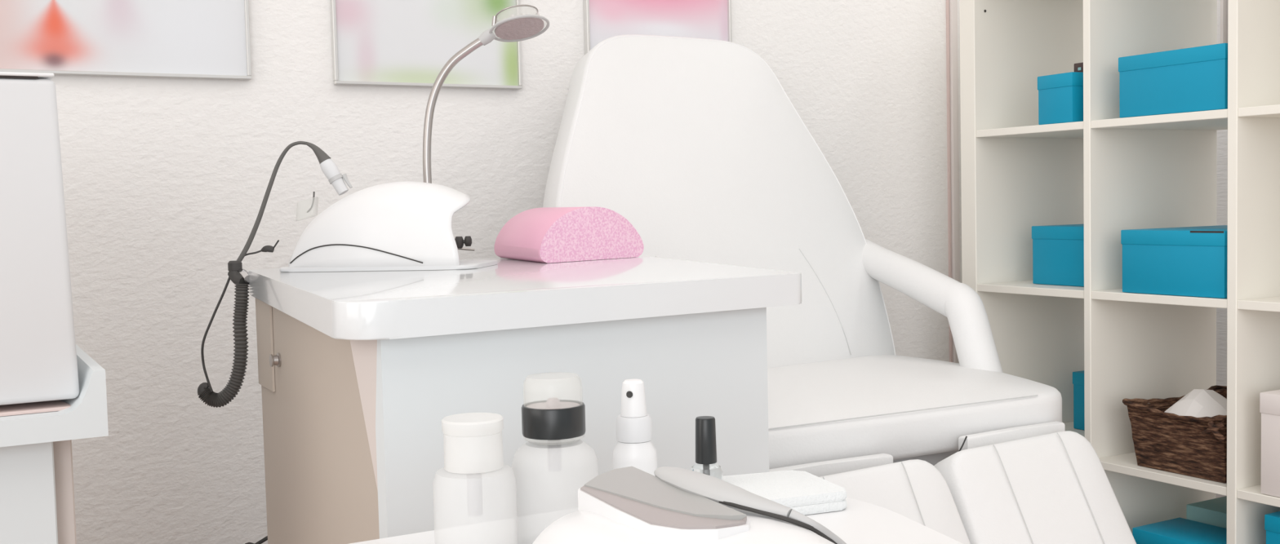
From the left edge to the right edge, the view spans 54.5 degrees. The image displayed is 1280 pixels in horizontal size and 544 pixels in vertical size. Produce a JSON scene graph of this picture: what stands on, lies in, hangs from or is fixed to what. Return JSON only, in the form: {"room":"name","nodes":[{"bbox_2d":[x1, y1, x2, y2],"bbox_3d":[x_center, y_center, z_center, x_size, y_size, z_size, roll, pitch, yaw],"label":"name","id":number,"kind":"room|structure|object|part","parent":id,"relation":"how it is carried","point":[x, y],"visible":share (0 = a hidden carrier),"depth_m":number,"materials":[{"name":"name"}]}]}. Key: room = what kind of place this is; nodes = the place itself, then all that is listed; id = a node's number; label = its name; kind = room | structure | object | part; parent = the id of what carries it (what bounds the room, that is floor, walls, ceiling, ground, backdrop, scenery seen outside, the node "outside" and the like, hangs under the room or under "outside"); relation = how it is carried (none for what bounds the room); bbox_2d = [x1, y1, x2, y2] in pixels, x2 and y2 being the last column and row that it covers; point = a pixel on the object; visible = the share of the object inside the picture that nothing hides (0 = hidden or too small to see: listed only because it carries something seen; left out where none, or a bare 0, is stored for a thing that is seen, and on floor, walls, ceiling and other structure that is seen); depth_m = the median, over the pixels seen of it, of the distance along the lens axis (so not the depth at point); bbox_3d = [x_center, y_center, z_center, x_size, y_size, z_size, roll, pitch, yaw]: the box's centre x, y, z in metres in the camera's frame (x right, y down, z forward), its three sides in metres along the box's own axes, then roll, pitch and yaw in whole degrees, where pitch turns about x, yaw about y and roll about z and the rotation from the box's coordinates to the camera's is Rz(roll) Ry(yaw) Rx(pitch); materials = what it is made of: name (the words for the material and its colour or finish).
{"room":"salon","nodes":[
{"label":"salon","id":0,"kind":"room"},
{"bbox_2d":[51,0,962,543],"bbox_3d":[-0.839,-0.441,2.152,5.100,2.600,0.100,-3,4,-29],"label":"wall","id":1,"kind":"structure","parent":0,"point":[166,181],"depth_m":2.21,"materials":[{"name":"white paint"}]},
{"bbox_2d":[0,0,251,79],"bbox_3d":[-0.887,-0.556,2.051,0.460,0.460,0.016,-3,4,-29],"label":"framed picture","id":2,"kind":"object","parent":1,"relation":"attached to","point":[197,39],"visible":1,"depth_m":2.08,"materials":[{"name":"silver metal"}]},
{"bbox_2d":[329,0,522,89],"bbox_3d":[-0.398,-0.534,2.330,0.369,0.370,0.016,-3,4,-29],"label":"framed picture","id":3,"kind":"object","parent":1,"relation":"attached to","point":[375,42],"visible":1,"depth_m":2.33,"materials":[{"name":"silver metal"}]},
{"bbox_2d":[583,0,732,54],"bbox_3d":[0.040,-0.585,2.577,0.349,0.370,0.016,-3,4,-29],"label":"framed picture","id":4,"kind":"object","parent":1,"relation":"attached to","point":[603,20],"visible":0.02,"depth_m":2.58,"materials":[{"name":"silver metal"}]},
{"bbox_2d":[946,0,952,362],"bbox_3d":[0.740,-0.524,2.983,0.005,2.600,0.006,-3,4,-29],"label":"trim","id":5,"kind":"structure","parent":1,"relation":"attached to","point":[948,68],"depth_m":3.00,"materials":[{"name":"brown"}]},
{"bbox_2d":[949,0,959,364],"bbox_3d":[0.753,-0.525,2.986,0.019,2.600,0.014,-3,4,-29],"label":"trim","id":6,"kind":"structure","parent":1,"relation":"attached to","point":[953,3],"depth_m":2.99,"materials":[{"name":"white"}]},
{"bbox_2d":[1216,0,1227,498],"bbox_3d":[2.408,-0.480,1.491,0.100,2.600,4.250,-3,4,-29],"label":"wall","id":7,"kind":"structure","parent":0,"point":[1222,135],"depth_m":3.11,"materials":[{"name":"white paint"}]},
{"bbox_2d":[1220,0,1227,43],"bbox_3d":[1.434,-0.980,3.039,0.023,1.130,0.016,-3,4,-29],"label":"wall post","id":8,"kind":"object","parent":7,"relation":"attached to","point":[1224,3],"visible":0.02,"depth_m":3.05,"materials":[{"name":"white"}]},
{"bbox_3d":[1.432,-0.980,3.041,0.023,1.130,0.010,-3,4,-29],"label":"post","id":9,"kind":"part","parent":8,"relation":"part of","materials":[{"name":"white"}]},
{"bbox_3d":[0.198,0.987,0.356,5.200,0.100,4.350,-3,4,-29],"label":"floor","id":10,"kind":"structure","parent":0,"visible":0},
{"bbox_2d":[0,344,108,543],"bbox_3d":[-0.892,0.503,1.431,0.488,0.798,0.530,-3,4,-29],"label":"trolley","id":11,"kind":"object","parent":10,"relation":"on","point":[37,506],"visible":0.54,"depth_m":1.29,"materials":[{"name":"white plastic"}]},
{"bbox_3d":[-0.785,0.537,1.234,0.397,0.708,0.020,-3,4,-29],"label":"door","id":12,"kind":"part","parent":11,"relation":"part of","materials":[{"name":"white laminate"}]},
{"bbox_2d":[0,400,71,417],"bbox_3d":[-0.778,0.148,1.305,0.317,0.004,0.175,-3,4,-29],"label":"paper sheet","id":13,"kind":"object","parent":11,"relation":"on","point":[51,406],"visible":0.48,"depth_m":1.31,"materials":[{"name":"white paper"}]},
{"bbox_2d":[0,71,79,405],"bbox_3d":[-0.885,-0.028,1.383,0.427,0.353,0.421,-3,4,-29],"label":"machine","id":14,"kind":"object","parent":11,"relation":"on","point":[38,363],"visible":1,"depth_m":1.29,"materials":[{"name":"white plastic"}]},
{"bbox_3d":[-0.894,-0.203,1.371,0.417,0.004,0.421,-3,4,-29],"label":"lid","id":15,"kind":"part","parent":14,"relation":"part of","materials":[{"name":"white plastic"}]},
{"bbox_2d":[0,344,108,447],"bbox_3d":[-0.901,0.139,1.411,0.488,0.070,0.530,-3,4,-29],"label":"tray","id":16,"kind":"object","parent":11,"relation":"on","point":[86,417],"depth_m":1.29,"materials":[{"name":"white plastic"}]},
{"bbox_2d":[244,536,267,543],"bbox_3d":[-0.646,0.614,1.999,0.073,0.489,0.333,-4,4,-42],"label":"power cord","id":17,"kind":"object","parent":10,"relation":"on","point":[264,540],"visible":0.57,"depth_m":1.88,"materials":[{"name":"grey plastic"}]},
{"bbox_2d":[248,255,801,543],"bbox_3d":[-0.142,0.437,1.573,0.655,0.880,0.754,-3,4,-29],"label":"desk","id":18,"kind":"object","parent":10,"relation":"on","point":[360,373],"visible":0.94,"depth_m":1.26,"materials":[{"name":"white"}]},
{"bbox_3d":[-0.498,0.094,1.649,0.003,0.121,0.093,-3,4,-28],"label":"bracket panel","id":19,"kind":"part","parent":18,"relation":"part of","materials":[{"name":"beige laminate"}]},
{"bbox_2d":[197,141,348,408],"bbox_3d":[-0.511,0.000,1.730,0.211,0.365,0.053,-3,4,-26],"label":"drill","id":20,"kind":"object","parent":18,"relation":"hanging from","point":[239,277],"visible":1,"depth_m":1.70,"materials":[{"name":"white plastic"}]},
{"bbox_3d":[-0.561,-0.008,1.720,0.019,0.016,0.019,-3,4,-29],"label":"clamp knob","id":21,"kind":"part","parent":20,"relation":"part of","materials":[{"name":"black plastic"}]},
{"bbox_3d":[-0.519,-0.095,1.745,0.107,0.177,0.016,-2,3,-17],"label":"cord","id":22,"kind":"part","parent":20,"relation":"part of","materials":[{"name":"grey plastic"}]},
{"bbox_3d":[-0.464,0.112,1.577,0.012,0.018,0.018,-3,4,-29],"label":"screw knob","id":23,"kind":"part","parent":18,"relation":"part of","materials":[{"name":"silver metal"}]},
{"bbox_3d":[-0.357,0.466,1.441,0.016,0.847,0.622,-3,4,-28],"label":"panel","id":24,"kind":"part","parent":18,"relation":"part of","materials":[{"name":"beige laminate"}]},
{"bbox_2d":[279,173,497,272],"bbox_3d":[-0.347,-0.071,1.675,0.290,0.131,0.146,-1,3,8],"label":"machine","id":25,"kind":"object","parent":18,"relation":"on","point":[404,225],"visible":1,"depth_m":1.61,"materials":[{"name":"white plastic"}]},
{"bbox_3d":[-0.337,-0.008,1.678,0.272,0.005,0.146,-1,3,8],"label":"plate","id":26,"kind":"part","parent":25,"relation":"part of","materials":[{"name":"white plastic"}]},
{"bbox_2d":[422,4,549,183],"bbox_3d":[-0.239,-0.201,1.922,0.213,0.419,0.092,-2,3,-18],"label":"desk lamp","id":27,"kind":"object","parent":18,"relation":"attached to","point":[522,27],"visible":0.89,"depth_m":1.92,"materials":[{"name":"silver metal"}]},
{"bbox_2d":[454,235,475,251],"bbox_3d":[-0.278,-0.044,1.950,0.037,0.024,0.014,-2,3,-4],"label":"clamp","id":28,"kind":"object","parent":27,"relation":"attached to","point":[460,242],"visible":0.8,"depth_m":1.95,"materials":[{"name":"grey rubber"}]},
{"bbox_3d":[-0.277,-0.047,1.950,0.027,0.018,0.014,-2,3,-4],"label":"thumb knob","id":29,"kind":"part","parent":28,"relation":"part of","materials":[{"name":"grey rubber"}]},
{"bbox_3d":[-0.278,-0.037,1.950,0.037,0.008,0.004,-1,3,0],"label":"rod","id":30,"kind":"part","parent":28,"relation":"part of","materials":[{"name":"silver metal"}]},
{"bbox_2d":[491,15,497,26],"bbox_3d":[-0.226,-0.390,1.930,0.009,0.016,0.007,-3,4,-29],"label":"switch","id":31,"kind":"object","parent":27,"relation":"attached to","point":[494,18],"depth_m":1.93,"materials":[{"name":"silver metal"}]},
{"bbox_2d":[493,206,644,263],"bbox_3d":[-0.110,-0.060,1.868,0.184,0.076,0.310,-3,3,-22],"label":"cushion","id":32,"kind":"object","parent":18,"relation":"on","point":[547,235],"visible":1,"depth_m":1.77,"materials":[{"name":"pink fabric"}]},
{"bbox_3d":[-0.042,0.469,1.251,0.439,0.847,0.020,-3,4,-33],"label":"panel","id":33,"kind":"part","parent":18,"relation":"part of","materials":[{"name":"white laminate"}]},
{"bbox_2d":[350,498,962,543],"bbox_3d":[-0.018,0.567,0.799,0.660,0.700,0.525,-3,4,-29],"label":"side table","id":34,"kind":"object","parent":10,"relation":"on","point":[860,522],"visible":0.23,"depth_m":0.98,"materials":[{"name":"white plastic"}]},
{"bbox_2d":[432,413,517,543],"bbox_3d":[-0.120,0.159,0.906,0.060,0.106,0.060,-3,4,-29],"label":"bottle","id":35,"kind":"object","parent":34,"relation":"on","point":[475,499],"visible":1,"depth_m":0.88,"materials":[{"name":"white plastic"}]},
{"bbox_2d":[511,397,597,543],"bbox_3d":[-0.065,0.143,0.952,0.066,0.130,0.066,-3,4,-29],"label":"pump bottle","id":36,"kind":"object","parent":34,"relation":"on","point":[549,470],"visible":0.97,"depth_m":0.93,"materials":[{"name":"white plastic"}]},
{"bbox_3d":[-0.066,0.100,0.950,0.042,0.008,0.042,-3,4,-29],"label":"pump dish","id":37,"kind":"part","parent":36,"relation":"part of","materials":[{"name":"white plastic"}]},
{"bbox_2d":[612,379,657,476],"bbox_3d":[-0.004,0.145,0.994,0.036,0.119,0.036,-3,4,-29],"label":"spray bottle","id":38,"kind":"object","parent":34,"relation":"on","point":[634,448],"visible":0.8,"depth_m":0.98,"materials":[{"name":"white plastic"}]},
{"bbox_2d":[532,466,834,543],"bbox_3d":[0.038,0.175,0.671,0.168,0.091,0.300,-3,4,-30],"label":"machine","id":39,"kind":"object","parent":34,"relation":"on","point":[629,505],"visible":0.95,"depth_m":0.68,"materials":[{"name":"white plastic"}]},
{"bbox_3d":[0.005,0.130,0.721,0.048,0.005,0.135,-3,4,-28],"label":"control panel","id":40,"kind":"part","parent":39,"relation":"part of","materials":[{"name":"grey plastic"}]},
{"bbox_2d":[690,416,722,480],"bbox_3d":[0.057,0.154,1.074,0.028,0.057,0.028,-3,4,-29],"label":"bottle","id":41,"kind":"object","parent":34,"relation":"on","point":[705,428],"visible":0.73,"depth_m":1.07,"materials":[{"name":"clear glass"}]},
{"bbox_3d":[0.057,0.173,1.075,0.028,0.018,0.028,-3,4,-29],"label":"glass","id":42,"kind":"part","parent":41,"relation":"part of","materials":[{"name":"white"}]},
{"bbox_2d":[653,466,846,543],"bbox_3d":[0.070,0.161,0.731,0.129,0.083,0.084,-1,3,6],"label":"handheld device","id":43,"kind":"object","parent":34,"relation":"on","point":[713,489],"visible":0.98,"depth_m":0.70,"materials":[{"name":"grey plastic"}]},
{"bbox_2d":[722,470,847,515],"bbox_3d":[0.102,0.190,1.061,0.123,0.016,0.101,-3,3,-21],"label":"folded towel","id":44,"kind":"object","parent":34,"relation":"on","point":[805,493],"visible":0.46,"depth_m":1.04,"materials":[{"name":"white fabric"}]},
{"bbox_2d":[542,34,1136,543],"bbox_3d":[0.341,0.196,2.040,0.781,1.285,1.167,-3,4,-26],"label":"chair","id":45,"kind":"object","parent":10,"relation":"on","point":[698,144],"visible":0.76,"depth_m":2.27,"materials":[{"name":"white leather"}]},
{"bbox_3d":[0.130,-0.106,2.396,0.758,0.711,0.286,-3,4,-33],"label":"backrest","id":46,"kind":"part","parent":45,"relation":"part of","materials":[{"name":"white leather"}]},
{"bbox_3d":[0.526,0.011,2.446,0.068,0.145,0.334,-3,3,-24],"label":"armrest","id":47,"kind":"part","parent":45,"relation":"part of","materials":[{"name":"white leather"}]},
{"bbox_3d":[0.328,0.220,2.081,0.798,0.092,0.545,-3,4,-33],"label":"seat","id":48,"kind":"part","parent":45,"relation":"part of","materials":[{"name":"white leather"}]},
{"bbox_3d":[0.331,0.286,2.101,0.580,0.039,0.440,-3,4,-33],"label":"seat frame","id":49,"kind":"part","parent":45,"relation":"part of","materials":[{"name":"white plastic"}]},
{"bbox_2d":[959,0,1279,543],"bbox_3d":[1.218,0.072,2.276,0.390,1.466,1.348,-3,4,-29],"label":"shelving unit","id":50,"kind":"object","parent":10,"relation":"on","point":[1108,174],"visible":0.73,"depth_m":2.53,"materials":[{"name":"white laminate"}]},
{"bbox_3d":[0.897,0.048,2.842,0.390,1.466,0.045,-3,4,-29],"label":"panel","id":51,"kind":"part","parent":50,"relation":"part of","materials":[{"name":"white laminate"}]},
{"bbox_2d":[1031,224,1084,286],"bbox_3d":[1.021,-0.040,2.671,0.295,0.125,0.193,-3,4,-29],"label":"storage box","id":52,"kind":"object","parent":50,"relation":"on","point":[1058,251],"visible":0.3,"depth_m":2.62,"materials":[{"name":"teal cardboard"}]},
{"bbox_3d":[1.020,-0.089,2.668,0.295,0.028,0.193,-3,4,-29],"label":"lid","id":53,"kind":"part","parent":52,"relation":"part of","materials":[{"name":"teal cardboard"}]},
{"bbox_2d":[1037,71,1083,124],"bbox_3d":[0.967,-0.358,2.587,0.280,0.100,0.096,-3,4,-26],"label":"storage box","id":54,"kind":"object","parent":50,"relation":"on","point":[1060,95],"visible":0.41,"depth_m":2.51,"materials":[{"name":"teal cardboard"}]},
{"bbox_3d":[0.966,-0.394,2.585,0.280,0.028,0.096,-3,4,-26],"label":"lid","id":55,"kind":"part","parent":54,"relation":"part of","materials":[{"name":"teal cardboard"}]},
{"bbox_2d":[1074,62,1083,72],"bbox_3d":[0.918,-0.415,2.525,0.062,0.021,0.040,-3,4,-29],"label":"tin","id":56,"kind":"object","parent":54,"relation":"on","point":[1078,67],"visible":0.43,"depth_m":2.52,"materials":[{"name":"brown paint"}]},
{"bbox_2d":[1072,370,1084,431],"bbox_3d":[1.091,0.289,2.751,0.155,0.129,0.202,-3,4,-29],"label":"storage box","id":57,"kind":"object","parent":50,"relation":"on","point":[1077,376],"visible":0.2,"depth_m":2.79,"materials":[{"name":"teal cardboard"}]},
{"bbox_3d":[1.090,0.239,2.748,0.155,0.028,0.202,-3,4,-29],"label":"lid","id":58,"kind":"part","parent":57,"relation":"part of","materials":[{"name":"teal cardboard"}]},
{"bbox_2d":[1118,43,1227,118],"bbox_3d":[1.110,-0.357,2.363,0.312,0.116,0.228,-3,4,-29],"label":"storage box","id":59,"kind":"object","parent":50,"relation":"on","point":[1192,79],"visible":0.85,"depth_m":2.28,"materials":[{"name":"teal cardboard"}]},
{"bbox_3d":[1.109,-0.401,2.361,0.312,0.028,0.228,-3,4,-29],"label":"lid","id":60,"kind":"part","parent":59,"relation":"part of","materials":[{"name":"teal cardboard"}]},
{"bbox_2d":[1120,225,1227,298],"bbox_3d":[1.119,-0.024,2.379,0.312,0.121,0.223,-3,4,-29],"label":"storage box","id":61,"kind":"object","parent":50,"relation":"on","point":[1183,261],"visible":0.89,"depth_m":2.30,"materials":[{"name":"teal cardboard"}]},
{"bbox_3d":[1.118,-0.071,2.377,0.312,0.028,0.223,-3,4,-29],"label":"lid","id":62,"kind":"part","parent":61,"relation":"part of","materials":[{"name":"teal cardboard"}]},
{"bbox_2d":[1122,385,1226,483],"bbox_3d":[1.119,0.308,2.391,0.326,0.130,0.239,-3,4,-29],"label":"wicker basket","id":63,"kind":"object","parent":50,"relation":"on","point":[1187,446],"visible":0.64,"depth_m":2.32,"materials":[{"name":"brown wicker"}]},
{"bbox_2d":[1164,389,1226,417],"bbox_3d":[1.112,0.257,2.374,0.220,0.077,0.160,-3,4,-29],"label":"towel","id":64,"kind":"object","parent":63,"relation":"in","point":[1198,403],"visible":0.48,"depth_m":2.33,"materials":[{"name":"white fabric"}]},
{"bbox_2d":[1132,518,1226,543],"bbox_3d":[1.060,0.603,2.365,0.140,0.217,0.180,-3,4,-29],"label":"storage box","id":65,"kind":"object","parent":50,"relation":"on","point":[1178,531],"visible":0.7,"depth_m":2.37,"materials":[{"name":"teal cardboard"}]},
{"bbox_2d":[1186,496,1226,528],"bbox_3d":[1.226,0.578,2.458,0.205,0.250,0.180,-3,4,-29],"label":"storage box","id":66,"kind":"object","parent":50,"relation":"on","point":[1212,512],"visible":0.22,"depth_m":2.45,"materials":[{"name":"teal"}]},
{"bbox_2d":[1259,390,1279,497],"bbox_3d":[1.272,0.295,2.136,0.316,0.178,0.235,-3,4,-29],"label":"cardboard box","id":67,"kind":"object","parent":50,"relation":"on","point":[1269,402],"visible":1,"depth_m":2.14,"materials":[{"name":"white cardboard"}]},
{"bbox_3d":[1.270,0.224,2.132,0.316,0.036,0.235,-3,4,-29],"label":"lid","id":68,"kind":"part","parent":67,"relation":"part of","materials":[{"name":"white cardboard"}]},
{"bbox_2d":[1264,511,1279,543],"bbox_3d":[1.280,0.569,2.154,0.310,0.299,0.219,-3,4,-29],"label":"storage box","id":69,"kind":"object","parent":50,"relation":"on","point":[1272,521],"visible":1,"depth_m":2.15,"materials":[{"name":"teal cardboard"}]},
{"bbox_3d":[1.277,0.433,2.147,0.310,0.028,0.219,-3,4,-29],"label":"lid","id":70,"kind":"part","parent":69,"relation":"part of","materials":[{"name":"teal cardboard"}]}
]}

